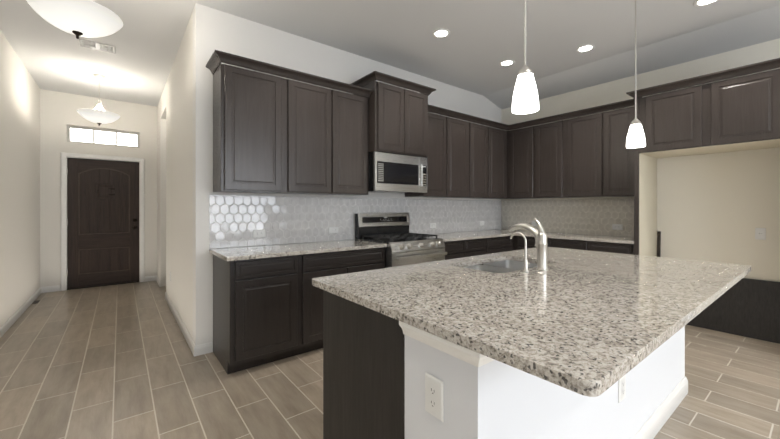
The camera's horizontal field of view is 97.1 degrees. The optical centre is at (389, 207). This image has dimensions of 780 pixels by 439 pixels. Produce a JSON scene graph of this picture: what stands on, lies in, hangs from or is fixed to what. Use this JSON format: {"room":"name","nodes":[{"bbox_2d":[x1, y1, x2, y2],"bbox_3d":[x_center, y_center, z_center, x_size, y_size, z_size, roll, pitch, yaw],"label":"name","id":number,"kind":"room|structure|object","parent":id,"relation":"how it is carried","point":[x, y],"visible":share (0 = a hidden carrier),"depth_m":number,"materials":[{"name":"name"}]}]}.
{"room":"kitchen","nodes":[
{"label":"kitchen","id":0,"kind":"room"},
{"bbox_2d":[0,30,39,326],"bbox_3d":[-2.257,-0.243,1.231,0.160,3.048,11.945,0,0,-38],"label":"wall","id":1,"kind":"structure","parent":0,"point":[19,187],"depth_m":4.04,"materials":[{"name":"white paint"}]},
{"bbox_2d":[0,287,42,337],"bbox_3d":[-1.911,1.238,0.931,0.014,0.088,10.724,0,0,-38],"label":"baseboard","id":2,"kind":"structure","parent":1,"relation":"attached to","point":[22,309],"depth_m":4.02,"materials":[{"name":"white wood"}]},
{"bbox_2d":[40,89,156,286],"bbox_3d":[-4.642,-0.243,5.705,1.611,3.048,0.160,0,0,-38],"label":"wall","id":3,"kind":"structure","parent":0,"point":[59,113],"depth_m":5.36,"materials":[{"name":"white paint"}]},
{"bbox_2d":[67,158,138,288],"bbox_3d":[-4.665,0.248,5.634,0.910,2.042,0.125,0,0,-38],"label":"front door","id":4,"kind":"structure","parent":3,"relation":"in","point":[102,222],"depth_m":5.63,"materials":[{"name":"brown wood"}]},
{"bbox_2d":[61,152,144,290],"bbox_3d":[-4.684,0.219,5.661,1.047,2.124,0.180,0,0,-38],"label":"door frame","id":5,"kind":"structure","parent":3,"relation":"attached to","point":[64,156],"depth_m":5.46,"materials":[{"name":"white wood"}]},
{"bbox_2d":[67,125,139,147],"bbox_3d":[-4.705,-1.149,5.688,0.915,0.270,0.060,0,0,-38],"label":"transom","id":6,"kind":"object","parent":3,"relation":"in","point":[78,134],"visible":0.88,"depth_m":5.66,"materials":[{"name":"grey"}]},
{"bbox_2d":[157,11,192,339],"bbox_3d":[-2.869,-0.243,4.620,0.160,3.048,3.737,0,0,-38],"label":"wall","id":7,"kind":"structure","parent":0,"point":[175,181],"depth_m":3.91,"materials":[{"name":"white paint"}]},
{"bbox_2d":[154,275,159,286],"bbox_3d":[-3.909,1.237,5.784,0.040,0.088,0.622,0,0,-38],"label":"baseboard","id":8,"kind":"structure","parent":7,"relation":"attached to","point":[156,278],"depth_m":5.87,"materials":[{"name":"white wood"}]},
{"bbox_2d":[165,292,199,355],"bbox_3d":[-2.417,1.237,3.919,0.034,0.088,2.424,0,0,-38],"label":"baseboard","id":9,"kind":"structure","parent":7,"relation":"attached to","point":[195,349],"depth_m":3.43,"materials":[{"name":"white wood"}]},
{"bbox_2d":[193,3,500,344],"bbox_3d":[0.105,-0.243,4.477,4.662,3.048,0.160,0,0,-38],"label":"wall","id":10,"kind":"structure","parent":0,"point":[214,30],"depth_m":3.18,"materials":[{"name":"white paint"}]},
{"bbox_2d":[209,51,288,193],"bbox_3d":[-1.262,-0.689,3.089,0.530,1.110,0.331,0,0,-38],"label":"upper cabinet","id":11,"kind":"object","parent":10,"relation":"attached to","point":[273,134],"depth_m":2.95,"materials":[{"name":"brown wood"}]},
{"bbox_2d":[289,70,332,194],"bbox_3d":[-0.866,-0.689,3.401,0.478,1.110,0.331,0,0,-38],"label":"upper cabinet","id":12,"kind":"object","parent":10,"relation":"attached to","point":[310,106],"depth_m":3.28,"materials":[{"name":"brown wood"}]},
{"bbox_2d":[321,82,368,195],"bbox_3d":[-0.500,-0.689,3.688,0.453,1.110,0.331,0,0,-38],"label":"upper cabinet","id":13,"kind":"object","parent":10,"relation":"attached to","point":[350,111],"depth_m":3.55,"materials":[{"name":"brown wood"}]},
{"bbox_2d":[353,74,404,153],"bbox_3d":[-0.131,-0.997,3.901,0.387,0.804,0.451,0,0,-38],"label":"upper cabinet","id":14,"kind":"object","parent":10,"relation":"attached to","point":[386,101],"depth_m":3.70,"materials":[{"name":"brown wood"}]},
{"bbox_2d":[368,151,426,193],"bbox_3d":[0.027,-0.382,4.015,0.767,0.419,0.462,0,0,-38],"label":"over-the-range microwave","id":15,"kind":"object","parent":14,"relation":"attached to","point":[396,173],"visible":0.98,"depth_m":3.81,"materials":[{"name":"silver metal"}]},
{"bbox_2d":[401,82,432,157],"bbox_3d":[0.174,-0.997,4.140,0.388,0.804,0.451,0,0,-38],"label":"upper cabinet","id":16,"kind":"object","parent":10,"relation":"attached to","point":[418,119],"depth_m":3.98,"materials":[{"name":"brown wood"}]},
{"bbox_2d":[209,195,633,248],"bbox_3d":[0.773,0.127,3.578,4.396,0.478,2.074,0,0,-38],"label":"tile backsplash","id":17,"kind":"structure","parent":10,"relation":"attached to","point":[235,220],"depth_m":4.27,"materials":[{"name":"white tile"}]},
{"bbox_2d":[253,230,265,237],"bbox_3d":[-1.249,0.251,3.293,0.116,0.072,0.008,0,0,-38],"label":"outlet","id":18,"kind":"object","parent":17,"relation":"attached to","point":[259,233],"depth_m":3.29,"materials":[{"name":"white plastic"}]},
{"bbox_2d":[329,227,337,233],"bbox_3d":[-0.619,0.251,3.787,0.116,0.072,0.008,0,0,-38],"label":"outlet","id":19,"kind":"object","parent":17,"relation":"attached to","point":[331,229],"depth_m":3.78,"materials":[{"name":"white plastic"}]},
{"bbox_2d":[430,223,435,227],"bbox_3d":[0.594,0.251,4.738,0.116,0.072,0.008,0,0,-38],"label":"outlet","id":20,"kind":"object","parent":17,"relation":"attached to","point":[432,225],"depth_m":4.73,"materials":[{"name":"white plastic"}]},
{"bbox_2d":[612,224,622,229],"bbox_3d":[2.904,0.251,4.400,0.008,0.072,0.116,0,0,-38],"label":"outlet","id":21,"kind":"object","parent":17,"relation":"attached to","point":[614,226],"depth_m":4.40,"materials":[{"name":"white plastic"}]},
{"bbox_2d":[405,110,448,197],"bbox_3d":[0.463,-0.656,4.443,0.435,1.043,0.331,0,0,-38],"label":"upper cabinet","id":22,"kind":"object","parent":10,"relation":"attached to","point":[437,166],"depth_m":4.36,"materials":[{"name":"brown wood"}]},
{"bbox_2d":[449,114,472,197],"bbox_3d":[0.811,-0.656,4.717,0.452,1.043,0.331,0,0,-38],"label":"upper cabinet","id":23,"kind":"object","parent":10,"relation":"attached to","point":[460,131],"depth_m":4.61,"materials":[{"name":"brown wood"}]},
{"bbox_2d":[473,122,488,197],"bbox_3d":[1.156,-0.656,4.987,0.425,1.043,0.331,0,0,-38],"label":"upper cabinet","id":24,"kind":"object","parent":10,"relation":"attached to","point":[480,132],"depth_m":4.88,"materials":[{"name":"brown wood"}]},
{"bbox_2d":[489,126,508,197],"bbox_3d":[1.497,-0.656,5.254,0.440,1.043,0.331,0,0,-38],"label":"upper cabinet","id":25,"kind":"object","parent":10,"relation":"attached to","point":[498,138],"depth_m":5.14,"materials":[{"name":"brown wood"}]},
{"bbox_2d":[0,281,779,438],"bbox_3d":[0.147,1.341,3.118,6.273,0.120,11.945,0,0,-38],"label":"floor","id":26,"kind":"structure","parent":0,"point":[119,361],"depth_m":2.50,"materials":[{"name":"brown tile"}]},
{"bbox_2d":[213,254,300,373],"bbox_3d":[-1.165,0.841,2.982,0.550,0.882,0.621,0,0,-38],"label":"base cabinet","id":27,"kind":"object","parent":26,"relation":"on","point":[257,302],"depth_m":2.74,"materials":[{"name":"brown wood"}]},
{"bbox_2d":[209,239,386,261],"bbox_3d":[-0.811,0.383,3.247,1.494,0.032,0.640,0,0,-38],"label":"countertop","id":28,"kind":"structure","parent":27,"relation":"on","point":[233,254],"depth_m":3.03,"materials":[{"name":"beige stone"}]},
{"bbox_2d":[301,246,386,353],"bbox_3d":[-0.589,0.841,3.433,0.913,0.882,0.621,0,0,-38],"label":"base cabinet","id":29,"kind":"object","parent":26,"relation":"on","point":[345,261],"depth_m":3.02,"materials":[{"name":"brown wood"}]},
{"bbox_2d":[355,213,446,267],"bbox_3d":[0.130,0.674,3.881,0.764,1.214,0.750,0,0,-38],"label":"range","id":30,"kind":"object","parent":26,"relation":"on","point":[404,245],"visible":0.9,"depth_m":3.80,"materials":[{"name":"silver metal"}]},
{"bbox_2d":[444,242,464,259],"bbox_3d":[0.552,0.840,4.329,0.450,0.882,0.621,0,0,-38],"label":"base cabinet","id":31,"kind":"object","parent":26,"relation":"on","point":[454,250],"depth_m":4.11,"materials":[{"name":"brown wood"}]},
{"bbox_2d":[465,238,488,256],"bbox_3d":[0.901,0.840,4.602,0.435,0.882,0.621,0,0,-38],"label":"base cabinet","id":32,"kind":"object","parent":26,"relation":"on","point":[475,246],"depth_m":4.37,"materials":[{"name":"brown wood"}]},
{"bbox_2d":[431,230,528,241],"bbox_3d":[1.220,0.382,4.841,2.134,0.032,0.640,0,0,-38],"label":"countertop","id":33,"kind":"structure","parent":32,"relation":"on","point":[460,236],"depth_m":4.64,"materials":[{"name":"beige stone"}]},
{"bbox_2d":[489,238,512,253],"bbox_3d":[1.299,0.840,4.915,0.577,0.882,0.621,0,0,-38],"label":"base cabinet","id":34,"kind":"object","parent":26,"relation":"on","point":[496,245],"depth_m":4.68,"materials":[{"name":"brown wood"}]},
{"bbox_2d":[315,286,688,438],"bbox_3d":[0.856,0.841,2.045,2.325,0.881,0.982,0,0,-38],"label":"kitchen island","id":35,"kind":"object","parent":26,"relation":"on","point":[386,376],"depth_m":1.31,"materials":[{"name":"paint"}]},
{"bbox_2d":[312,247,750,401],"bbox_3d":[0.935,0.383,1.975,2.364,0.032,1.356,0,0,-38],"label":"island countertop","id":36,"kind":"structure","parent":35,"relation":"on","point":[581,325],"depth_m":1.33,"materials":[{"name":"beige stone"}]},
{"bbox_2d":[468,258,519,269],"bbox_3d":[0.756,0.501,2.264,0.686,0.228,0.405,0,0,-38],"label":"sink","id":37,"kind":"object","parent":36,"relation":"in","point":[501,263],"depth_m":2.51,"materials":[{"name":"silver metal"}]},
{"bbox_2d":[508,218,551,273],"bbox_3d":[0.789,0.216,2.055,0.188,0.302,0.253,0,0,-38],"label":"faucet","id":38,"kind":"object","parent":36,"relation":"on","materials":[{"name":"silver metal"}]},
{"bbox_2d":[513,234,548,250],"bbox_3d":[2.152,0.840,4.878,0.621,0.882,0.529,0,0,-38],"label":"base cabinet","id":39,"kind":"object","parent":26,"relation":"on","point":[518,243],"depth_m":4.78,"materials":[{"name":"brown wood"}]},
{"bbox_2d":[549,238,584,249],"bbox_3d":[2.458,0.840,4.489,0.621,0.882,0.460,0,0,-38],"label":"base cabinet","id":40,"kind":"object","parent":26,"relation":"on","point":[568,243],"depth_m":4.31,"materials":[{"name":"brown wood"}]},
{"bbox_2d":[585,238,652,255],"bbox_3d":[2.749,0.840,4.117,0.621,0.882,0.485,0,0,-38],"label":"base cabinet","id":41,"kind":"object","parent":26,"relation":"on","point":[638,248],"depth_m":3.88,"materials":[{"name":"brown wood"}]},
{"bbox_2d":[517,231,648,245],"bbox_3d":[2.448,0.382,4.486,0.640,0.032,1.435,0,0,-38],"label":"countertop","id":42,"kind":"structure","parent":41,"relation":"on","point":[576,237],"depth_m":4.18,"materials":[{"name":"beige stone"}]},
{"bbox_2d":[686,278,779,343],"bbox_3d":[3.479,1.002,3.568,0.143,0.565,0.860,0,0,-38],"label":"panel","id":43,"kind":"object","parent":26,"relation":"on","point":[747,307],"visible":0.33,"depth_m":3.44,"materials":[{"name":"brown wood"}]},
{"bbox_2d":[0,0,779,108],"bbox_3d":[0.147,-1.760,3.118,6.273,0.253,11.945,0,0,-38],"label":"ceiling","id":44,"kind":"structure","parent":0,"point":[477,45],"depth_m":3.56,"materials":[{"name":"white paint"}]},
{"bbox_2d":[26,0,122,38],"bbox_3d":[-1.938,-1.405,2.134,0.450,0.722,0.458,0,0,-38],"label":"pendant light","id":45,"kind":"object","parent":44,"relation":"hanging from","point":[86,18],"visible":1,"depth_m":2.06,"materials":[{"name":"white glass"}]},
{"bbox_2d":[79,38,115,53],"bbox_3d":[-3.200,-1.763,3.774,0.300,0.007,0.220,0,0,-38],"label":"ceiling vent","id":46,"kind":"object","parent":44,"relation":"in","point":[97,46],"visible":0.98,"depth_m":3.77,"materials":[{"name":"silver metal"}]},
{"bbox_2d":[77,74,120,125],"bbox_3d":[-3.896,-1.428,4.614,0.450,0.678,0.458,0,0,-38],"label":"pendant light","id":47,"kind":"object","parent":44,"relation":"hanging from","point":[98,116],"visible":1,"depth_m":4.54,"materials":[{"name":"white glass"}]},
{"bbox_2d":[432,29,449,37],"bbox_3d":[0.519,-1.763,3.495,0.170,0.007,0.170,0,0,7],"label":"recessed light","id":48,"kind":"object","parent":44,"relation":"in","point":[440,33],"depth_m":3.49,"materials":[{"name":"white"}]},
{"bbox_2d":[499,60,514,65],"bbox_3d":[1.432,-1.763,4.211,0.170,0.007,0.170,0,0,7],"label":"recessed light","id":49,"kind":"object","parent":44,"relation":"in","point":[506,62],"depth_m":4.20,"materials":[{"name":"white"}]},
{"bbox_2d":[512,0,538,113],"bbox_3d":[0.643,-1.112,1.636,0.128,1.308,0.128,0,0,-38],"label":"pendant light","id":50,"kind":"object","parent":44,"relation":"hanging from","point":[525,98],"visible":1,"depth_m":1.60,"materials":[{"name":"white glass"}]},
{"bbox_2d":[576,45,594,51],"bbox_3d":[2.173,-1.763,3.827,0.170,0.007,0.170,0,0,7],"label":"recessed light","id":51,"kind":"object","parent":44,"relation":"in","point":[585,48],"depth_m":3.82,"materials":[{"name":"white"}]},
{"bbox_2d":[626,0,645,147],"bbox_3d":[1.867,-1.113,2.615,0.128,1.308,0.128,0,0,-38],"label":"pendant light","id":52,"kind":"object","parent":44,"relation":"hanging from","point":[635,137],"visible":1,"depth_m":2.59,"materials":[{"name":"white glass"}]},
{"bbox_2d":[693,0,717,6],"bbox_3d":[2.705,-1.763,2.935,0.170,0.007,0.170,0,0,7],"label":"recessed light","id":53,"kind":"object","parent":44,"relation":"in","point":[698,3],"depth_m":2.96,"materials":[{"name":"white"}]},
{"bbox_2d":[501,38,779,281],"bbox_3d":[4.082,-0.243,3.054,0.160,3.048,6.988,0,0,-38],"label":"wall","id":54,"kind":"structure","parent":0,"point":[717,207],"depth_m":3.71,"materials":[{"name":"white paint"}]},
{"bbox_2d":[509,126,532,197],"bbox_3d":[2.063,-0.656,5.227,0.331,1.043,0.449,0,0,-38],"label":"upper cabinet","id":55,"kind":"object","parent":54,"relation":"attached to","point":[520,140],"depth_m":5.11,"materials":[{"name":"brown wood"}]},
{"bbox_2d":[533,118,560,197],"bbox_3d":[2.334,-0.656,4.882,0.331,1.043,0.429,0,0,-38],"label":"upper cabinet","id":56,"kind":"object","parent":54,"relation":"attached to","point":[546,137],"depth_m":4.79,"materials":[{"name":"brown wood"}]},
{"bbox_2d":[561,110,600,197],"bbox_3d":[2.610,-0.656,4.530,0.331,1.043,0.465,0,0,-38],"label":"upper cabinet","id":57,"kind":"object","parent":54,"relation":"attached to","point":[580,136],"depth_m":4.44,"materials":[{"name":"brown wood"}]},
{"bbox_2d":[601,98,652,197],"bbox_3d":[2.883,-0.690,4.181,0.331,1.110,0.421,0,0,-38],"label":"upper cabinet","id":58,"kind":"object","parent":54,"relation":"attached to","point":[624,173],"depth_m":4.09,"materials":[{"name":"brown wood"}]},
{"bbox_2d":[657,231,660,256],"bbox_3d":[3.152,0.782,4.042,0.072,0.999,0.030,0,0,-38],"label":"stick","id":59,"kind":"object","parent":54,"relation":"attached to","point":[658,243],"visible":0.36,"depth_m":4.05,"materials":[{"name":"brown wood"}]},
{"bbox_2d":[637,75,712,157],"bbox_3d":[3.083,-0.913,3.675,0.641,0.663,0.542,0,0,-38],"label":"upper cabinet","id":60,"kind":"object","parent":54,"relation":"attached to","point":[673,122],"depth_m":3.47,"materials":[{"name":"brown wood"}]},
{"bbox_2d":[705,58,779,152],"bbox_3d":[3.413,-0.913,3.254,0.641,0.663,0.528,0,0,-38],"label":"upper cabinet","id":61,"kind":"object","parent":54,"relation":"attached to","point":[742,113],"depth_m":3.08,"materials":[{"name":"brown wood"}]},
{"bbox_2d":[755,228,765,239],"bbox_3d":[3.683,0.263,3.423,0.008,0.116,0.072,0,0,-38],"label":"outlet","id":62,"kind":"object","parent":54,"relation":"attached to","point":[760,233],"visible":1,"depth_m":3.42,"materials":[{"name":"white plastic"}]}
]}

